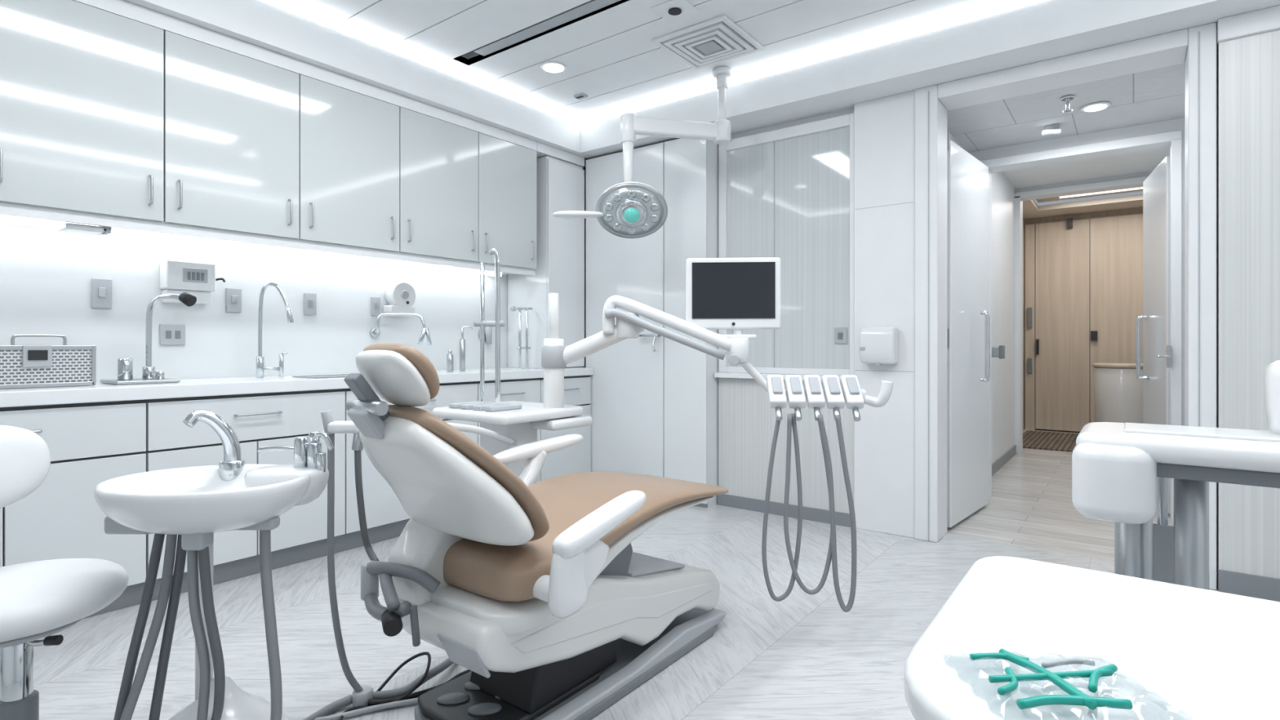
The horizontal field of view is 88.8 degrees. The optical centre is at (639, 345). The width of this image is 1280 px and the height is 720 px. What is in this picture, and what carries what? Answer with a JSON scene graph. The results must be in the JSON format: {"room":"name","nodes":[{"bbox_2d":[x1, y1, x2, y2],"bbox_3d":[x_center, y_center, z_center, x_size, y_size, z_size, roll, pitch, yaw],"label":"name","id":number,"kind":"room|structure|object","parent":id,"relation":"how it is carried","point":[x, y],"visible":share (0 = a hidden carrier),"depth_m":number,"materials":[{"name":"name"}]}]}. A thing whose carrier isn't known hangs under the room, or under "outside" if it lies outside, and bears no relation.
{"room":"dental clinic","nodes":[
{"label":"dental clinic","id":0,"kind":"room"},
{"bbox_2d":[58,222,111,235],"bbox_3d":[-2.361,-0.507,2.780,0.120,0.054,0.150,0,0,37],"label":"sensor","id":1,"kind":"object","parent":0,"point":[68,227],"depth_m":2.75,"materials":[{"name":"white plastic"}]},
{"bbox_2d":[0,222,507,382],"bbox_3d":[-2.433,-0.330,3.373,0.150,2.900,5.950,0,0,37],"label":"wall","id":2,"kind":"structure","parent":0,"point":[46,274],"depth_m":3.53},
{"bbox_2d":[91,278,111,308],"bbox_3d":[-2.543,-0.244,3.087,0.019,0.140,0.075,0,0,37],"label":"light switch","id":3,"kind":"object","parent":2,"relation":"attached to","point":[101,289],"visible":1,"depth_m":3.08,"materials":[{"name":"grey plastic"}]},
{"bbox_2d":[160,324,185,345],"bbox_3d":[-2.371,-0.054,3.315,0.017,0.105,0.110,0,0,37],"label":"power outlet","id":4,"kind":"object","parent":2,"relation":"attached to","point":[170,334],"visible":1,"depth_m":3.31,"materials":[{"name":"grey plastic"}]},
{"bbox_2d":[165,330,171,338],"bbox_3d":[-2.378,-0.054,3.296,0.004,0.040,0.024,0,0,37],"label":"socket","id":5,"kind":"object","parent":4,"relation":"attached to","point":[168,333],"depth_m":3.29,"materials":[{"name":"grey plastic"}]},
{"bbox_2d":[175,330,180,338],"bbox_3d":[-2.354,-0.054,3.327,0.004,0.040,0.024,0,0,37],"label":"socket","id":6,"kind":"object","parent":4,"relation":"attached to","point":[177,332],"depth_m":3.33,"materials":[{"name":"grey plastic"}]},
{"bbox_2d":[160,259,225,304],"bbox_3d":[-2.283,-0.320,3.357,0.107,0.210,0.285,0,0,37],"label":"control unit","id":7,"kind":"object","parent":2,"relation":"attached to","point":[197,279],"visible":0.98,"depth_m":3.29,"materials":[{"name":"white plastic"}]},
{"bbox_2d":[226,288,241,312],"bbox_3d":[-2.200,-0.244,3.540,0.019,0.130,0.075,0,0,37],"label":"light switch","id":8,"kind":"object","parent":2,"relation":"attached to","point":[233,295],"visible":1,"depth_m":3.54,"materials":[{"name":"grey plastic"}]},
{"bbox_2d":[0,0,537,275],"bbox_3d":[-2.186,-1.006,3.174,0.476,0.943,4.230,0,0,37],"label":"upper cabinet","id":9,"kind":"object","parent":2,"relation":"attached to","point":[122,110],"visible":1,"depth_m":3.14,"materials":[{"name":"laminate"}]},
{"bbox_2d":[0,205,535,276],"bbox_3d":[-2.184,-0.520,3.173,0.370,0.030,4.230,0,0,37],"label":"under-cabinet light","id":10,"kind":"object","parent":9,"relation":"attached to","point":[6,211],"visible":0.83,"depth_m":3.25,"materials":[{"name":"white plastic"}]},
{"bbox_2d":[303,293,316,315],"bbox_3d":[-1.952,-0.244,3.869,0.019,0.130,0.070,0,0,37],"label":"light switch","id":11,"kind":"object","parent":2,"relation":"attached to","point":[309,299],"visible":1,"depth_m":3.86,"materials":[{"name":"grey plastic"}]},
{"bbox_2d":[371,297,380,315],"bbox_3d":[-1.699,-0.250,4.204,0.019,0.120,0.060,0,0,37],"label":"light switch","id":12,"kind":"object","parent":2,"relation":"attached to","point":[375,301],"visible":0.9,"depth_m":4.20,"materials":[{"name":"grey plastic"}]},
{"bbox_2d":[382,280,416,313],"bbox_3d":[-1.576,-0.315,4.292,0.109,0.210,0.190,0,0,37],"label":"dispenser","id":13,"kind":"object","parent":2,"relation":"attached to","point":[400,296],"visible":0.98,"depth_m":4.25,"materials":[{"name":"white plastic"}]},
{"bbox_2d":[369,312,431,346],"bbox_3d":[-1.536,-0.101,4.176,0.382,0.209,0.119,0,0,-4],"label":"faucet","id":14,"kind":"object","parent":2,"relation":"attached to","point":[374,332],"visible":1,"depth_m":4.19,"materials":[{"name":"silver metal"}]},
{"bbox_2d":[478,326,492,344],"bbox_3d":[-1.143,-0.080,4.899,0.068,0.144,0.120,0,0,37],"label":"light switch","id":15,"kind":"object","parent":2,"relation":"attached to","point":[488,330],"visible":0.75,"depth_m":4.87,"materials":[{"name":"plastic"}]},
{"bbox_2d":[124,0,1279,167],"bbox_3d":[-0.179,-1.580,1.671,5.500,0.200,5.650,0,0,37],"label":"trim","id":16,"kind":"structure","parent":2,"relation":"attached to","point":[1047,29],"depth_m":3.54,"materials":[{"name":"paint"}]},
{"bbox_2d":[261,0,581,126],"bbox_3d":[-1.619,-1.700,3.501,0.035,0.035,3.835,0,0,37],"label":"strip","id":17,"kind":"object","parent":16,"relation":"on","point":[279,3],"visible":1,"depth_m":3.82,"materials":[{"name":"white plastic"}]},
{"bbox_2d":[580,0,1045,126],"bbox_3d":[1.384,-1.700,3.645,4.585,0.035,0.035,0,0,37],"label":"strip","id":18,"kind":"object","parent":16,"relation":"on","point":[1018,3],"visible":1,"depth_m":3.80,"materials":[{"name":"white plastic"}]},
{"bbox_2d":[33,428,1218,719],"bbox_3d":[1.659,1.150,4.104,5.800,0.060,12.050,0,0,37],"label":"floor","id":19,"kind":"structure","parent":0,"point":[799,656],"depth_m":2.59,"materials":[{"name":"tile"}]},
{"bbox_2d":[0,425,128,719],"bbox_3d":[-1.460,0.655,1.513,0.446,0.931,0.436,0,0,37],"label":"stool","id":20,"kind":"object","parent":19,"relation":"on","point":[39,599],"visible":1,"depth_m":1.51,"materials":[{"name":"white fabric"}]},
{"bbox_2d":[93,409,334,719],"bbox_3d":[-1.053,0.757,1.601,0.477,1.176,0.376,0,0,8],"label":"dental spittoon","id":21,"kind":"object","parent":19,"relation":"on","point":[194,504],"visible":1,"depth_m":1.54,"materials":[{"name":"white ceramic"}]},
{"bbox_2d":[93,464,311,534],"bbox_3d":[-1.058,0.385,1.602,0.436,0.121,0.410,0,0,37],"label":"bowl","id":22,"kind":"object","parent":21,"relation":"on","point":[206,500],"depth_m":1.52,"materials":[{"name":"white ceramic"}]},
{"bbox_2d":[0,375,591,618],"bbox_3d":[-1.976,0.677,3.389,0.551,0.885,4.665,0,0,37],"label":"base cabinet","id":23,"kind":"object","parent":19,"relation":"on","point":[89,444],"visible":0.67,"depth_m":2.99,"materials":[{"name":"metal"}]},
{"bbox_2d":[0,367,593,407],"bbox_3d":[-1.986,0.203,3.391,0.538,0.058,4.677,0,0,37],"label":"countertop","id":24,"kind":"structure","parent":23,"relation":"on","point":[186,388],"depth_m":2.99,"materials":[{"name":"white stone"}]},
{"bbox_2d":[0,333,96,389],"bbox_3d":[-2.584,0.063,2.726,0.290,0.220,0.435,0,0,37],"label":"basket","id":25,"kind":"object","parent":24,"relation":"on","point":[21,366],"visible":1,"depth_m":2.69,"materials":[{"name":"metal"}]},
{"bbox_2d":[99,377,180,384],"bbox_3d":[-2.317,0.166,3.029,0.250,0.015,0.240,0,0,37],"label":"tray","id":26,"kind":"object","parent":24,"relation":"on","point":[119,380],"depth_m":2.97,"materials":[{"name":"metal"}]},
{"bbox_2d":[99,292,196,384],"bbox_3d":[-2.284,-0.038,3.043,0.287,0.423,0.303,0,0,37],"label":"sink faucet","id":27,"kind":"object","parent":24,"relation":"on","point":[125,366],"visible":1,"depth_m":3.05,"materials":[{"name":"metal"}]},
{"bbox_2d":[256,282,293,377],"bbox_3d":[-1.949,-0.082,3.519,0.197,0.510,0.096,0,0,-2],"label":"sink faucet","id":28,"kind":"object","parent":24,"relation":"on","point":[260,367],"visible":1,"depth_m":3.48,"materials":[{"name":"silver metal"}]},
{"bbox_2d":[292,373,349,378],"bbox_3d":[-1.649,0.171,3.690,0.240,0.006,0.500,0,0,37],"label":"sink basin","id":29,"kind":"object","parent":24,"relation":"in","point":[339,375],"visible":0.44,"depth_m":3.58,"materials":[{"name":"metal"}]},
{"bbox_2d":[446,349,453,371],"bbox_3d":[-1.261,0.102,4.336,0.044,0.143,0.044,0,0,37],"label":"soap pump bottle","id":30,"kind":"object","parent":24,"relation":"on","point":[450,357],"visible":1,"depth_m":4.32,"materials":[{"name":"metal"}]},
{"bbox_2d":[459,325,472,370],"bbox_3d":[-1.177,0.021,4.423,0.089,0.304,0.040,0,0,-15],"label":"soap pump bottle","id":31,"kind":"object","parent":24,"relation":"on","point":[462,342],"visible":1,"depth_m":4.40,"materials":[{"name":"metal"}]},
{"bbox_2d":[510,306,533,368],"bbox_3d":[-0.871,-0.055,4.819,0.036,0.457,0.200,0,0,37],"label":"faucet","id":32,"kind":"object","parent":24,"relation":"on","point":[519,348],"visible":1,"depth_m":4.80,"materials":[{"name":"silver metal"}]},
{"bbox_2d":[507,142,584,368],"bbox_3d":[-0.766,-0.652,5.078,0.445,1.651,0.510,0,0,37],"label":"tall cabinet","id":33,"kind":"object","parent":24,"relation":"on","point":[560,269],"visible":0.76,"depth_m":4.96,"materials":[{"name":"laminate"}]},
{"bbox_2d":[302,651,471,719],"bbox_3d":[-0.716,1.068,2.166,0.321,0.105,0.975,0,0,28],"label":"floor cables","id":34,"kind":"object","parent":19,"relation":"on","point":[382,700],"visible":0.76,"depth_m":2.04,"materials":[{"name":"black rubber"}]},
{"bbox_2d":[320,409,517,706],"bbox_3d":[-0.679,0.659,2.361,0.191,0.923,0.946,0,0,27],"label":"hose","id":35,"kind":"object","parent":19,"relation":"on","point":[361,694],"visible":0.81,"depth_m":1.98,"materials":[{"name":"white plastic"}]},
{"bbox_2d":[344,342,728,719],"bbox_3d":[-0.254,0.558,2.193,0.802,1.124,1.483,0,0,37],"label":"dental chair","id":36,"kind":"object","parent":19,"relation":"on","point":[540,590],"visible":1,"depth_m":1.82,"materials":[{"name":"white plastic"}]},
{"bbox_2d":[363,342,439,399],"bbox_3d":[-0.617,0.070,1.677,0.250,0.153,0.126,0,0,37],"label":"cushion","id":37,"kind":"object","parent":36,"relation":"on","point":[405,373],"depth_m":1.61,"materials":[{"name":"beige leather"}]},
{"bbox_2d":[388,404,549,542],"bbox_3d":[-0.530,0.360,1.812,0.539,0.412,0.367,0,0,37],"label":"backrest","id":38,"kind":"object","parent":36,"relation":"on","point":[451,489],"depth_m":1.66,"materials":[{"name":"white plastic"}]},
{"bbox_2d":[443,471,728,601],"bbox_3d":[-0.180,0.599,2.276,0.600,0.213,1.115,0,0,37],"label":"seat cushion","id":39,"kind":"object","parent":36,"relation":"on","point":[515,566],"depth_m":1.96,"materials":[{"name":"beige leather"}]},
{"bbox_2d":[586,137,718,507],"bbox_3d":[0.072,-0.175,4.893,1.105,2.590,0.195,0,0,37],"label":"tall cabinet","id":40,"kind":"object","parent":19,"relation":"on","point":[655,413],"visible":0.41,"depth_m":4.72,"materials":[{"name":"grey plastic"}]},
{"bbox_2d":[639,333,660,351],"bbox_3d":[0.065,-0.017,4.714,0.180,0.123,0.097,0,0,37],"label":"handle","id":41,"kind":"object","parent":40,"relation":"attached to","point":[653,335],"visible":0.96,"depth_m":4.66,"materials":[{"name":"metal"}]},
{"bbox_2d":[432,248,893,612],"bbox_3d":[0.025,0.337,2.684,1.890,1.566,0.595,0,0,22],"label":"dental delivery unit","id":42,"kind":"object","parent":19,"relation":"on","point":[737,295],"visible":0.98,"depth_m":2.72,"materials":[{"name":"white plastic"}]},
{"bbox_2d":[432,400,583,425],"bbox_3d":[-0.586,0.297,2.924,0.480,0.045,0.480,0,0,37],"label":"shelf","id":43,"kind":"object","parent":42,"relation":"attached to","point":[526,412],"depth_m":2.79,"materials":[{"name":"white plastic"}]},
{"bbox_2d":[529,415,592,431],"bbox_3d":[-0.420,0.345,2.986,0.330,0.045,0.260,0,0,37],"label":"shelf","id":44,"kind":"object","parent":42,"relation":"attached to","point":[554,423],"depth_m":2.85,"materials":[{"name":"white plastic"}]},
{"bbox_2d":[685,257,780,339],"bbox_3d":[0.392,-0.173,2.750,0.343,0.387,0.249,0,0,37],"label":"monitor","id":45,"kind":"object","parent":42,"relation":"on","point":[737,295],"depth_m":2.72,"materials":[{"name":"white plastic"}]},
{"bbox_2d":[739,361,866,401],"bbox_3d":[0.631,0.139,2.597,0.507,0.184,0.279,0,0,37],"label":"tray","id":46,"kind":"object","parent":42,"relation":"on","point":[848,388],"depth_m":2.47,"materials":[{"name":"white plastic"}]},
{"bbox_2d":[946,128,988,527],"bbox_3d":[2.126,-0.100,4.245,0.045,2.400,0.832,0,0,42],"label":"leaf","id":47,"kind":"object","parent":19,"relation":"on","point":[967,177],"depth_m":4.17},
{"bbox_2d":[979,310,990,382],"bbox_3d":[2.224,0.006,4.210,0.056,0.464,0.028,0,0,37],"label":"door handle","id":48,"kind":"object","parent":47,"relation":"attached to","point":[986,378],"depth_m":4.19,"materials":[{"name":"silver metal"}]},
{"bbox_2d":[1022,430,1079,452],"bbox_3d":[4.807,1.113,7.648,0.650,0.015,1.600,0,0,37],"label":"door mat","id":49,"kind":"object","parent":19,"relation":"on","point":[1051,441],"visible":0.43,"depth_m":7.52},
{"bbox_2d":[1025,213,1142,431],"bbox_3d":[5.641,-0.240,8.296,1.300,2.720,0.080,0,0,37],"label":"wardrobe","id":50,"kind":"object","parent":19,"relation":"on","point":[1062,253],"depth_m":8.34,"materials":[{"name":"brown wood"}]},
{"bbox_2d":[1027,307,1031,328],"bbox_3d":[5.157,-0.365,8.643,0.050,0.270,0.030,0,0,37],"label":"plate","id":51,"kind":"object","parent":50,"relation":"attached to","point":[1029,309],"visible":1,"depth_m":8.63,"materials":[{"name":"grey plastic"}]},
{"bbox_2d":[1027,358,1031,373],"bbox_3d":[5.157,0.270,8.643,0.050,0.200,0.030,0,0,37],"label":"lock plate","id":52,"kind":"object","parent":50,"relation":"attached to","point":[1029,360],"visible":1,"depth_m":8.63,"materials":[{"name":"grey metal"}]},
{"bbox_2d":[1035,218,1090,430],"bbox_3d":[5.467,-0.240,8.460,0.605,2.720,0.030,0,0,37],"label":"gaps","id":53,"kind":"object","parent":50,"relation":"attached to","point":[1090,219],"visible":0.82,"depth_m":8.63,"materials":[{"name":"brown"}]},
{"bbox_2d":[1066,217,1072,228],"bbox_3d":[5.500,-1.560,8.359,0.060,0.120,0.070,0,0,37],"label":"door closer","id":54,"kind":"structure","parent":50,"relation":"attached to","point":[1069,221],"depth_m":8.33,"materials":[{"name":"metal"}]},
{"bbox_2d":[903,555,1279,719],"bbox_3d":[0.732,0.745,0.697,0.772,0.750,0.645,0,0,37],"label":"table","id":55,"kind":"object","parent":19,"relation":"on","point":[1178,651],"visible":1,"depth_m":0.80,"materials":[{"name":"white plastic"}]},
{"bbox_2d":[969,648,1133,710],"bbox_3d":[0.449,0.359,0.707,0.192,0.018,0.148,0,0,0],"label":"instruments","id":56,"kind":"object","parent":55,"relation":"on","point":[1076,697],"visible":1,"depth_m":0.69,"materials":[{"name":"teal plastic"}]},
{"bbox_2d":[1092,363,1142,423],"bbox_3d":[5.556,0.665,7.521,0.580,0.910,0.580,0,0,37],"label":"reception counter","id":57,"kind":"object","parent":19,"relation":"on","point":[1117,392],"visible":0.54,"depth_m":7.33,"materials":[{"name":"white plastic"}]},
{"bbox_2d":[1142,155,1169,513],"bbox_3d":[3.646,-0.070,4.602,0.040,2.340,0.780,0,0,29],"label":"leaf","id":58,"kind":"object","parent":19,"relation":"on","point":[1156,188],"visible":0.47,"depth_m":4.54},
{"bbox_2d":[1136,315,1147,380],"bbox_3d":[3.687,0.020,4.797,0.071,0.473,0.028,0,0,37],"label":"door handle","id":59,"kind":"object","parent":58,"relation":"attached to","point":[1140,318],"depth_m":4.80,"materials":[{"name":"silver metal"}]},
{"bbox_2d":[1071,360,1279,589],"bbox_3d":[1.560,0.575,1.547,0.875,1.090,0.490,0,0,37],"label":"cart","id":60,"kind":"object","parent":19,"relation":"on","point":[1116,467],"visible":0.77,"depth_m":1.58,"materials":[{"name":"white plastic"}]},
{"bbox_2d":[281,0,1016,121],"bbox_3d":[-0.179,-1.760,1.671,5.500,0.040,5.650,0,0,37],"label":"ceiling","id":61,"kind":"structure","parent":0,"point":[610,56],"depth_m":3.64,"materials":[{"name":"paint"}]},
{"bbox_2d":[454,0,626,63],"bbox_3d":[-0.563,-1.780,3.609,1.366,0.076,0.136,0,0,37],"label":"diffuser","id":62,"kind":"object","parent":61,"relation":"in","point":[591,6],"depth_m":3.60,"materials":[{"name":"black metal"}]},
{"bbox_2d":[540,61,566,73],"bbox_3d":[-0.540,-1.734,4.080,0.160,0.012,0.160,0,0,37],"label":"recessed light","id":63,"kind":"object","parent":61,"relation":"in","point":[550,66],"depth_m":4.06,"materials":[{"name":"white plastic"}]},
{"bbox_2d":[573,93,587,99],"bbox_3d":[-0.412,-1.731,4.547,0.080,0.018,0.060,0,0,37],"label":"ceiling sensor","id":64,"kind":"object","parent":61,"relation":"attached to","point":[580,96],"depth_m":4.53,"materials":[{"name":"grey plastic"}]},
{"bbox_2d":[552,66,731,238],"bbox_3d":[0.038,-1.201,3.962,1.122,1.077,0.298,0,0,-10],"label":"lamp","id":65,"kind":"object","parent":61,"relation":"hanging from","point":[627,209],"visible":1,"depth_m":3.97,"materials":[{"name":"white plastic"}]},
{"bbox_2d":[650,0,699,22],"bbox_3d":[0.182,-1.732,3.384,0.190,0.015,0.180,0,0,37],"label":"ceiling sensor","id":66,"kind":"object","parent":61,"relation":"attached to","point":[671,11],"depth_m":3.37,"materials":[{"name":"white plastic"}]},
{"bbox_2d":[652,14,764,70],"bbox_3d":[0.397,-1.725,3.761,0.470,0.029,0.470,0,0,37],"label":"air diffuser","id":67,"kind":"object","parent":61,"relation":"in","point":[717,40],"depth_m":3.72,"materials":[{"name":"white metal"}]},
{"bbox_2d":[853,90,915,537],"bbox_3d":[1.473,-0.180,3.923,0.355,2.600,0.065,0,0,37],"label":"wall","id":68,"kind":"structure","parent":0,"point":[884,128],"depth_m":3.88,"materials":[{"name":"paint"}]},
{"bbox_2d":[859,326,897,365],"bbox_3d":[1.407,0.005,3.853,0.200,0.230,0.122,0,0,37],"label":"soap dispenser","id":69,"kind":"object","parent":68,"relation":"attached to","point":[878,345],"visible":1,"depth_m":3.81,"materials":[{"name":"white plastic"}]},
{"bbox_2d":[582,48,1217,585],"bbox_3d":[1.629,-0.330,3.939,5.650,2.900,0.150,0,0,37],"label":"wall","id":70,"kind":"structure","parent":0,"point":[845,112],"depth_m":4.26,"materials":[{"name":"paint"}]},
{"bbox_2d":[773,141,774,368],"bbox_3d":[0.899,-0.605,4.363,0.005,1.510,0.014,0,0,37],"label":"mullion","id":71,"kind":"object","parent":70,"relation":"attached to","point":[774,141],"visible":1,"depth_m":4.36,"materials":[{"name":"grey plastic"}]},
{"bbox_2d":[714,372,841,381],"bbox_3d":[0.932,0.207,4.302,0.961,0.035,0.109,0,0,37],"label":"windowsill ledge","id":72,"kind":"object","parent":70,"relation":"attached to","point":[717,375],"visible":0.48,"depth_m":4.42,"materials":[{"name":"white plastic"}]},
{"bbox_2d":[717,493,850,527],"bbox_3d":[0.946,1.080,4.320,0.961,0.080,0.064,0,0,37],"label":"baseboard","id":73,"kind":"structure","parent":70,"relation":"attached to","point":[809,513],"depth_m":4.29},
{"bbox_2d":[718,377,853,513],"bbox_3d":[0.950,0.635,4.326,0.961,0.810,0.049,0,0,37],"label":"wall panel","id":74,"kind":"object","parent":70,"relation":"attached to","point":[746,418],"visible":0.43,"depth_m":4.36,"materials":[{"name":"laminate"}]},
{"bbox_2d":[718,113,853,375],"bbox_3d":[0.950,-0.620,4.327,0.960,1.620,0.050,0,0,37],"label":"frame","id":75,"kind":"object","parent":70,"relation":"attached to","point":[847,120],"visible":0.63,"depth_m":4.33,"materials":[{"name":"paint"}]},
{"bbox_2d":[727,126,849,369],"bbox_3d":[0.967,-0.605,4.324,0.870,1.510,0.025,0,0,37],"label":"pane","id":76,"kind":"object","parent":70,"relation":"attached to","point":[812,171],"visible":0.71,"depth_m":4.26,"materials":[{"name":"glass"}]},
{"bbox_2d":[834,327,847,343],"bbox_3d":[1.253,-0.060,4.081,0.080,0.100,0.015,0,0,37],"label":"power outlet","id":77,"kind":"object","parent":76,"relation":"attached to","point":[840,333],"visible":1,"depth_m":4.08,"materials":[{"name":"grey plastic"}]},
{"bbox_2d":[837,332,842,338],"bbox_3d":[1.251,-0.060,4.078,0.030,0.040,0.007,0,0,37],"label":"socket","id":78,"kind":"object","parent":77,"relation":"attached to","point":[839,334],"depth_m":4.08,"materials":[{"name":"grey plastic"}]},
{"bbox_2d":[854,201,913,372],"bbox_3d":[1.453,-0.339,3.897,0.340,0.988,0.002,0,0,37],"label":"trim","id":79,"kind":"structure","parent":70,"relation":"attached to","point":[912,202],"depth_m":3.89,"materials":[{"name":"grey plastic"}]},
{"bbox_2d":[915,22,1216,589],"bbox_3d":[2.187,-0.180,3.480,1.314,2.600,0.250,0,0,37],"label":"trim","id":80,"kind":"structure","parent":70,"relation":"attached to","point":[1179,46],"depth_m":3.38,"materials":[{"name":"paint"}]},
{"bbox_2d":[1216,4,1279,48],"bbox_3d":[3.168,-1.430,2.613,1.294,0.100,0.110,0,0,37],"label":"trim","id":81,"kind":"structure","parent":70,"relation":"attached to","point":[1266,20],"depth_m":2.90,"materials":[{"name":"paint"}]},
{"bbox_2d":[1217,29,1279,590],"bbox_3d":[3.176,-0.130,2.620,1.290,2.500,0.090,0,0,37],"label":"wall panel","id":82,"kind":"object","parent":70,"relation":"attached to","point":[1248,67],"visible":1,"depth_m":2.92,"materials":[{"name":"laminate"}]},
{"bbox_2d":[1218,569,1279,601],"bbox_3d":[3.144,1.070,2.578,1.290,0.100,0.015,0,0,37],"label":"baseboard","id":83,"kind":"structure","parent":70,"relation":"attached to","point":[1229,582],"depth_m":2.90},
{"bbox_2d":[949,133,1014,463],"bbox_3d":[2.758,-0.330,5.417,0.170,2.900,3.530,0,0,37],"label":"wall","id":84,"kind":"structure","parent":0,"point":[1002,191],"depth_m":6.11,"materials":[{"name":"paint"}]},
{"bbox_2d":[991,345,1004,358],"bbox_3d":[2.636,0.050,4.939,0.209,0.100,0.080,0,0,37],"label":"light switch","id":85,"kind":"object","parent":84,"relation":"attached to","point":[997,352],"visible":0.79,"depth_m":4.88,"materials":[{"name":"metal"}]},
{"bbox_2d":[991,444,1016,475],"bbox_3d":[3.254,1.075,5.920,0.015,0.090,2.070,0,0,37],"label":"baseboard","id":86,"kind":"structure","parent":84,"relation":"attached to","point":[1006,457],"depth_m":6.09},
{"bbox_2d":[1022,217,1025,430],"bbox_3d":[4.464,-0.330,8.033,0.240,2.900,2.400,0,0,37],"label":"wall","id":87,"kind":"structure","parent":0,"point":[1024,220],"depth_m":8.68,"materials":[{"name":"brown wood"}]},
{"bbox_2d":[946,62,1185,152],"bbox_3d":[2.622,-1.450,3.985,1.340,0.060,1.080,0,0,37],"label":"ceiling","id":88,"kind":"structure","parent":0,"point":[1157,95],"depth_m":3.97,"materials":[{"name":"paint"}]},
{"bbox_2d":[1041,124,1061,136],"bbox_3d":[2.647,-1.381,4.201,0.102,0.077,0.124,0,0,37],"label":"security camera","id":89,"kind":"object","parent":88,"relation":"attached to","point":[1051,130],"visible":1,"depth_m":4.18,"materials":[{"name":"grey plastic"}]},
{"bbox_2d":[1060,94,1075,112],"bbox_3d":[2.443,-1.377,3.732,0.070,0.084,0.070,0,0,37],"label":"sprinkler","id":90,"kind":"object","parent":88,"relation":"attached to","point":[1069,97],"visible":1,"depth_m":3.72,"materials":[{"name":"silver metal"}]},
{"bbox_2d":[1080,102,1111,111],"bbox_3d":[2.701,-1.411,3.875,0.150,0.015,0.150,0,0,37],"label":"recessed light","id":91,"kind":"object","parent":88,"relation":"in","point":[1097,106],"visible":1,"depth_m":3.85,"materials":[{"name":"white plastic"}]},
{"bbox_2d":[968,117,1185,524],"bbox_3d":[2.984,-0.330,4.464,1.340,2.900,0.120,0,0,37],"label":"door frame","id":92,"kind":"structure","parent":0,"point":[1178,124],"depth_m":4.25,"materials":[{"name":"paint"}]},
{"bbox_2d":[1157,345,1172,367],"bbox_3d":[3.273,0.070,4.075,0.072,0.140,0.087,0,0,37],"label":"handle","id":93,"kind":"object","parent":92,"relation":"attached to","point":[1168,356],"visible":1,"depth_m":4.07,"materials":[{"name":"metal"}]},
{"bbox_2d":[1022,188,1142,219],"bbox_3d":[5.242,-1.755,7.320,1.860,0.150,2.200,0,0,37],"label":"ceiling","id":94,"kind":"structure","parent":0,"point":[1031,211],"depth_m":7.98,"materials":[{"name":"beige paint"}]},
{"bbox_2d":[1056,186,1142,199],"bbox_3d":[5.215,-1.764,7.277,1.010,0.029,0.760,0,0,37],"label":"recessed light","id":95,"kind":"object","parent":94,"relation":"in","point":[1140,188],"visible":0.19,"depth_m":7.57,"materials":[{"name":"white plastic"}]},
{"bbox_2d":[1014,171,1152,192],"bbox_3d":[4.457,-0.330,6.439,1.650,2.900,0.150,0,0,37],"label":"wall","id":96,"kind":"structure","parent":0,"point":[1146,174],"depth_m":6.42,"materials":[{"name":"paint"}]},
{"bbox_2d":[1014,176,1147,453],"bbox_3d":[4.381,-0.230,6.491,1.135,2.700,0.200,0,0,37],"label":"trim","id":97,"kind":"structure","parent":96,"relation":"attached to","point":[1137,182],"depth_m":6.73,"materials":[{"name":"paint"}]},
{"bbox_2d":[1025,208,1142,432],"bbox_3d":[5.965,-0.330,8.277,1.860,2.900,0.200,0,0,37],"label":"wall","id":98,"kind":"structure","parent":0,"point":[1132,211],"depth_m":8.37,"materials":[{"name":"brown wood"}]},
{"bbox_2d":[1001,147,1169,189],"bbox_3d":[3.722,-1.650,5.441,1.340,0.060,2.330,0,0,37],"label":"header","id":99,"kind":"structure","parent":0,"point":[1144,162],"depth_m":6.02,"materials":[{"name":"paint"}]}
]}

